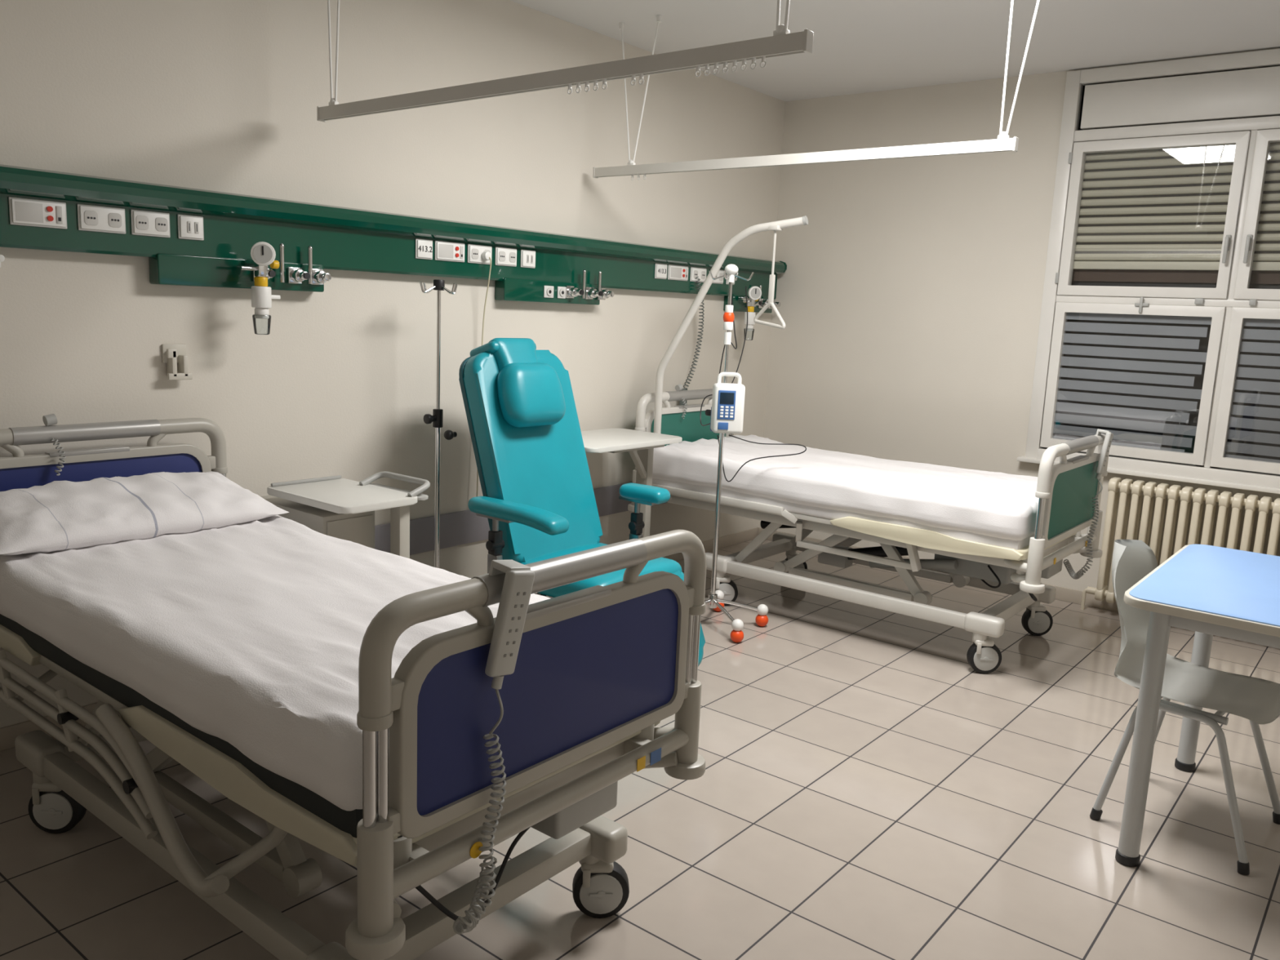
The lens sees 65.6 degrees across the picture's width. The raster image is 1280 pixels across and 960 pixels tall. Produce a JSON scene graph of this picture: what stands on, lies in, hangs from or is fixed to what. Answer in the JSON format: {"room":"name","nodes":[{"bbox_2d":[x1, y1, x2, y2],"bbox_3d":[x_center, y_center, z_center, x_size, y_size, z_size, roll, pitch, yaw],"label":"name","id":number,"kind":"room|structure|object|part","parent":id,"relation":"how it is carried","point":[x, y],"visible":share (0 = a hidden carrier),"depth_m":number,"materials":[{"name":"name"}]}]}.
{"room":"hospital room","nodes":[
{"label":"hospital room","id":0,"kind":"room"},
{"bbox_2d":[0,0,785,728],"bbox_3d":[-1.395,-0.690,4.171,0.100,3.010,7.440,10,12,38],"label":"wall","id":1,"kind":"structure","parent":0,"point":[220,95],"depth_m":4.25,"materials":[{"name":"paint"}]},
{"bbox_2d":[0,254,4,267],"bbox_3d":[-2.068,-0.707,3.206,0.030,0.042,0.024,10,12,38],"label":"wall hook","id":2,"kind":"object","parent":1,"relation":"attached to","point":[2,257],"visible":1,"depth_m":3.20,"materials":[{"name":"white plastic"}]},
{"bbox_2d":[161,343,192,380],"bbox_3d":[-1.720,-0.439,3.692,0.050,0.130,0.090,10,12,38],"label":"bracket","id":3,"kind":"object","parent":1,"relation":"attached to","point":[173,354],"visible":1,"depth_m":3.68,"materials":[{"name":"beige plastic"}]},
{"bbox_2d":[0,527,758,751],"bbox_3d":[-1.414,0.761,4.384,0.012,0.080,7.240,10,12,38],"label":"baseboard","id":4,"kind":"structure","parent":1,"relation":"attached to","point":[8,734],"depth_m":3.62,"materials":[{"name":"tile"}]},
{"bbox_2d":[0,164,786,496],"bbox_3d":[-1.316,-0.445,4.109,0.168,1.356,7.172,10,12,38],"label":"rail","id":5,"kind":"object","parent":1,"relation":"attached to","point":[188,236],"visible":0.85,"depth_m":3.99,"materials":[{"name":"green plastic"}]},
{"bbox_2d":[240,241,280,334],"bbox_3d":[-1.437,-0.726,3.766,0.130,0.344,0.133,0,10,-12],"label":"oxygen flowmeter","id":6,"kind":"object","parent":5,"relation":"attached to","point":[263,255],"visible":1,"depth_m":3.73,"materials":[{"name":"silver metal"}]},
{"bbox_2d":[252,314,271,334],"bbox_3d":[-1.438,-0.591,3.779,0.068,0.075,0.068,10,12,38],"label":"bottle","id":7,"kind":"object","parent":6,"relation":"on","point":[268,317],"depth_m":3.78,"materials":[{"name":"clear glass"}]},
{"bbox_3d":[-0.758,-0.471,4.827,0.077,1.213,0.032,10,12,38],"label":"power cord","id":8,"kind":"part","parent":5,"relation":"part of","materials":[{"name":"white plastic"}]},
{"bbox_3d":[0.337,-0.846,6.128,0.076,0.804,0.166,10,12,38],"label":"call cord","id":9,"kind":"part","parent":5,"relation":"part of","materials":[{"name":"grey plastic"}]},
{"bbox_2d":[738,286,761,340],"bbox_3d":[0.706,-1.076,6.409,0.130,0.344,0.133,0,10,-12],"label":"oxygen flowmeter","id":10,"kind":"object","parent":5,"relation":"attached to","point":[754,293],"visible":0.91,"depth_m":6.37,"materials":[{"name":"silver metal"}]},
{"bbox_2d":[743,328,754,340],"bbox_3d":[0.704,-0.942,6.422,0.068,0.075,0.068,10,12,38],"label":"bottle","id":11,"kind":"object","parent":10,"relation":"on","point":[748,329],"depth_m":6.43,"materials":[{"name":"clear glass"}]},
{"bbox_2d":[374,482,667,555],"bbox_3d":[-1.437,0.330,4.253,0.018,0.170,7.100,10,12,38],"label":"trim","id":12,"kind":"structure","parent":1,"relation":"attached to","point":[460,527],"depth_m":4.89,"materials":[{"name":"plastic"}]},
{"bbox_2d":[0,539,1279,959],"bbox_3d":[0.375,1.153,3.083,4.700,0.100,7.590,10,12,38],"label":"floor","id":13,"kind":"structure","parent":0,"point":[864,791],"depth_m":3.09,"materials":[{"name":"tile"}]},
{"bbox_2d":[260,471,430,558],"bbox_3d":[-1.174,0.431,3.906,0.640,0.912,0.412,10,12,38],"label":"bedside table","id":14,"kind":"object","parent":13,"relation":"on","point":[334,506],"visible":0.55,"depth_m":3.74,"materials":[{"name":"plastic"}]},
{"bbox_2d":[266,478,417,514],"bbox_3d":[-1.133,0.056,3.775,0.520,0.027,0.340,10,12,38],"label":"tray","id":15,"kind":"object","parent":14,"relation":"on","point":[338,495],"depth_m":3.72,"materials":[{"name":"plastic"}]},
{"bbox_3d":[-1.094,0.008,3.887,0.609,0.067,0.273,4,10,8],"label":"handle rail","id":16,"kind":"part","parent":14,"relation":"part of","materials":[{"name":"grey plastic"}]},
{"bbox_2d":[0,413,706,959],"bbox_3d":[-1.032,0.500,2.783,2.339,1.168,1.034,10,12,38],"label":"hospital bed","id":17,"kind":"object","parent":13,"relation":"on","point":[401,719],"visible":1,"depth_m":2.25,"materials":[{"name":"fabric"}]},
{"bbox_3d":[-1.938,-0.117,3.288,0.077,0.200,0.037,8,11,30],"label":"head cord","id":18,"kind":"part","parent":17,"relation":"part of","materials":[{"name":"grey plastic"}]},
{"bbox_3d":[-1.891,0.097,3.425,0.020,0.344,0.790,10,12,38],"label":"headboard panel","id":19,"kind":"part","parent":17,"relation":"part of","materials":[{"name":"blue plastic"}]},
{"bbox_3d":[-1.893,0.141,3.433,0.104,0.671,1.034,10,12,38],"label":"headboard frame","id":20,"kind":"part","parent":17,"relation":"part of","materials":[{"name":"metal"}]},
{"bbox_2d":[0,471,288,555],"bbox_3d":[-1.668,0.090,3.217,0.454,0.169,0.900,10,12,38],"label":"pillow","id":21,"kind":"object","parent":17,"relation":"on","point":[55,517],"depth_m":3.10,"materials":[{"name":"fabric"}]},
{"bbox_3d":[-0.936,0.908,2.773,1.670,0.175,0.874,10,12,38],"label":"frame","id":22,"kind":"part","parent":17,"relation":"part of","materials":[{"name":"metal"}]},
{"bbox_3d":[-1.046,0.670,2.817,2.266,0.390,0.964,10,12,38],"label":"lift frame","id":23,"kind":"part","parent":17,"relation":"part of","materials":[{"name":"metal"}]},
{"bbox_3d":[-0.314,0.710,1.905,0.002,0.032,0.032,10,12,38],"label":"sticker pull","id":24,"kind":"part","parent":17,"relation":"part of","materials":[{"name":"yellow plastic"}]},
{"bbox_3d":[-0.294,0.632,1.967,0.085,0.513,0.256,3,10,5],"label":"coil cord","id":25,"kind":"part","parent":17,"relation":"part of","materials":[{"name":"grey plastic"}]},
{"bbox_3d":[-0.166,0.469,2.076,0.104,0.631,1.034,10,12,38],"label":"footboard frame","id":26,"kind":"part","parent":17,"relation":"part of","materials":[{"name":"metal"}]},
{"bbox_3d":[-0.165,0.425,2.069,0.020,0.304,0.790,10,12,38],"label":"footboard panel","id":27,"kind":"part","parent":17,"relation":"part of","materials":[{"name":"blue plastic"}]},
{"bbox_2d":[419,279,457,568],"bbox_3d":[-0.883,-0.033,4.409,0.506,1.679,0.496,10,12,38],"label":"stand","id":28,"kind":"object","parent":13,"relation":"on","point":[437,418],"visible":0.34,"depth_m":4.37,"materials":[{"name":"silver metal"}]},
{"bbox_2d":[444,337,705,666],"bbox_3d":[-0.235,0.130,4.320,1.045,1.444,0.881,10,12,38],"label":"recliner chair","id":29,"kind":"object","parent":13,"relation":"on","point":[538,502],"visible":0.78,"depth_m":4.27,"materials":[{"name":"teal leather"}]},
{"bbox_3d":[-0.824,-0.196,4.308,0.044,0.044,0.057,10,12,38],"label":"push knob","id":30,"kind":"part","parent":29,"relation":"part of","materials":[{"name":"plastic"}]},
{"bbox_2d":[581,428,682,537],"bbox_3d":[-0.212,0.233,5.247,0.520,0.930,0.750,10,12,38],"label":"bedside table","id":31,"kind":"object","parent":13,"relation":"on","point":[606,440],"visible":0.43,"depth_m":5.25,"materials":[{"name":"plastic"}]},
{"bbox_2d":[581,428,682,453],"bbox_3d":[-0.177,-0.210,5.159,0.480,0.025,0.750,10,12,38],"label":"tray","id":32,"kind":"object","parent":31,"relation":"on","point":[606,440],"depth_m":5.13,"materials":[{"name":"plastic"}]},
{"bbox_2d":[699,264,806,642],"bbox_3d":[0.497,-0.164,5.089,0.593,1.826,0.898,10,12,38],"label":"stand","id":33,"kind":"object","parent":13,"relation":"on","point":[726,414],"visible":0.85,"depth_m":4.85,"materials":[{"name":"silver metal"}]},
{"bbox_2d":[627,215,1113,673],"bbox_3d":[1.167,-0.305,5.266,2.339,2.101,1.034,10,12,38],"label":"hospital bed","id":34,"kind":"object","parent":13,"relation":"on","point":[997,531],"visible":0.93,"depth_m":4.96,"materials":[{"name":"white fabric"}]},
{"bbox_3d":[0.286,-0.204,5.994,0.104,0.671,1.034,10,12,38],"label":"headboard frame","id":35,"kind":"part","parent":34,"relation":"part of","materials":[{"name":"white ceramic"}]},
{"bbox_3d":[0.242,-0.462,5.849,0.077,0.200,0.037,8,11,30],"label":"head cord","id":36,"kind":"part","parent":34,"relation":"part of","materials":[{"name":"grey plastic"}]},
{"bbox_3d":[0.288,-0.248,5.986,0.020,0.344,0.790,10,12,38],"label":"headboard panel","id":37,"kind":"part","parent":34,"relation":"part of","materials":[{"name":"green plastic"}]},
{"bbox_3d":[0.694,-1.062,5.207,0.220,0.528,0.060,10,12,38],"label":"trapeze handle","id":38,"kind":"part","parent":34,"relation":"part of","materials":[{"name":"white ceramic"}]},
{"bbox_3d":[1.135,0.315,5.377,2.266,0.410,0.964,10,12,38],"label":"lift frame","id":39,"kind":"part","parent":34,"relation":"part of","materials":[{"name":"grey metal"}]},
{"bbox_3d":[1.243,0.563,5.334,1.670,0.175,0.873,10,12,38],"label":"frame","id":40,"kind":"part","parent":34,"relation":"part of","materials":[{"name":"grey metal"}]},
{"bbox_3d":[2.013,0.124,4.638,0.104,0.631,1.034,10,12,38],"label":"footboard frame","id":41,"kind":"part","parent":34,"relation":"part of","materials":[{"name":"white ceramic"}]},
{"bbox_3d":[2.015,0.080,4.630,0.020,0.304,0.790,10,12,38],"label":"footboard panel","id":42,"kind":"part","parent":34,"relation":"part of","materials":[{"name":"green plastic"}]},
{"bbox_3d":[2.196,0.235,4.911,0.085,0.513,0.256,3,10,5],"label":"coil cord","id":43,"kind":"part","parent":34,"relation":"part of","materials":[{"name":"grey plastic"}]},
{"bbox_2d":[1080,476,1279,609],"bbox_3d":[3.107,0.454,5.245,1.390,0.780,0.178,10,12,38],"label":"radiator","id":44,"kind":"object","parent":13,"relation":"on","point":[1126,487],"visible":0.6,"depth_m":5.33,"materials":[{"name":"metal"}]},
{"bbox_2d":[1089,539,1279,875],"bbox_3d":[1.795,0.684,3.251,0.565,0.892,0.481,12,13,43],"label":"chair","id":45,"kind":"object","parent":13,"relation":"on","point":[1255,700],"visible":0.76,"depth_m":3.26,"materials":[{"name":"gray painted metal"},{"name":"gray plastic"},{"name":"dark plastic"}]},
{"bbox_2d":[1115,544,1279,866],"bbox_3d":[2.081,0.760,3.039,1.000,0.834,1.020,10,12,38],"label":"table","id":46,"kind":"object","parent":13,"relation":"on","point":[1208,591],"visible":1,"depth_m":2.95,"materials":[{"name":"blue laminate"},{"name":"gray painted metal"},{"name":"dark plastic"}]},
{"bbox_2d":[510,0,1279,101],"bbox_3d":[0.508,-1.910,2.558,4.700,0.100,7.590,10,12,38],"label":"ceiling","id":47,"kind":"structure","parent":0,"point":[860,46],"depth_m":4.94,"materials":[{"name":"paint"}]},
{"bbox_2d":[316,0,813,122],"bbox_3d":[-0.385,-1.594,3.111,2.132,0.782,0.034,10,12,38],"label":"rail","id":48,"kind":"object","parent":47,"relation":"hanging from","point":[782,43],"visible":1,"depth_m":2.96,"materials":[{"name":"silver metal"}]},
{"bbox_2d":[592,0,1039,180],"bbox_3d":[0.657,-1.787,4.468,2.258,0.772,0.034,10,12,38],"label":"rail","id":49,"kind":"object","parent":47,"relation":"hanging from","point":[1003,143],"visible":1,"depth_m":4.37,"materials":[{"name":"white metal"}]},
{"bbox_2d":[757,47,1279,591],"bbox_3d":[2.694,-0.757,5.597,4.500,3.010,0.100,10,12,38],"label":"wall","id":50,"kind":"structure","parent":0,"point":[909,295],"depth_m":6.22,"materials":[{"name":"paint"}]},
{"bbox_2d":[757,527,1118,612],"bbox_3d":[2.601,0.692,5.798,4.488,0.080,0.012,10,12,38],"label":"baseboard","id":51,"kind":"structure","parent":50,"relation":"attached to","point":[1062,593],"depth_m":5.83,"materials":[{"name":"tile"}]},
{"bbox_2d":[1017,48,1279,493],"bbox_3d":[3.115,-1.060,5.133,2.040,2.200,0.125,10,12,38],"label":"frame","id":52,"kind":"object","parent":50,"relation":"attached to","point":[1242,86],"visible":0.87,"depth_m":5.31,"materials":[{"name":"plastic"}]},
{"bbox_2d":[1040,128,1279,474],"bbox_3d":[3.087,-0.924,5.193,1.740,1.720,0.067,10,12,38],"label":"sash","id":53,"kind":"object","parent":52,"relation":"in","point":[1264,137],"visible":0.99,"depth_m":5.26,"materials":[{"name":"metal"}]},
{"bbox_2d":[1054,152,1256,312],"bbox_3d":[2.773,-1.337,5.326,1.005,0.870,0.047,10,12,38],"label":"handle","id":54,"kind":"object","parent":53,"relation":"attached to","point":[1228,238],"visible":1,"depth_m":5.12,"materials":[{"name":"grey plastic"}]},
{"bbox_3d":[3.087,-0.925,5.193,1.640,1.620,0.004,10,12,38],"label":"window","id":55,"kind":"structure","parent":53,"relation":"attached to","visible":0},
{"bbox_2d":[1052,312,1279,475],"bbox_3d":[3.069,-0.448,5.282,1.645,0.844,0.002,10,12,38],"label":"strips","id":56,"kind":"object","parent":55,"relation":"attached to","point":[1251,334],"visible":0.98,"depth_m":5.46,"materials":[{"name":"grey plastic"}]},
{"bbox_2d":[1045,85,1279,467],"bbox_3d":[3.190,-1.097,5.220,1.920,2.130,0.010,10,12,38],"label":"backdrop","id":57,"kind":"structure","parent":50,"relation":"attached to","point":[1203,343],"depth_m":5.51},
{"bbox_2d":[1073,142,1279,271],"bbox_3d":[3.178,-1.455,5.123,1.840,0.735,0.038,10,12,38],"label":"roller shutter","id":58,"kind":"object","parent":50,"relation":"attached to","point":[1126,265],"depth_m":5.38,"materials":[{"name":"beige plastic"}]},
{"bbox_2d":[1071,269,1279,284],"bbox_3d":[3.179,-1.071,5.212,1.840,0.080,0.016,10,12,38],"label":"ledge","id":59,"kind":"object","parent":58,"relation":"attached to","point":[1086,275],"visible":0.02,"depth_m":5.45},
{"bbox_3d":[3.181,-1.477,5.122,1.840,0.690,0.007,10,12,38],"label":"gaps between slats","id":60,"kind":"part","parent":58,"relation":"part of","materials":[{"name":"beige plastic"}]}
]}

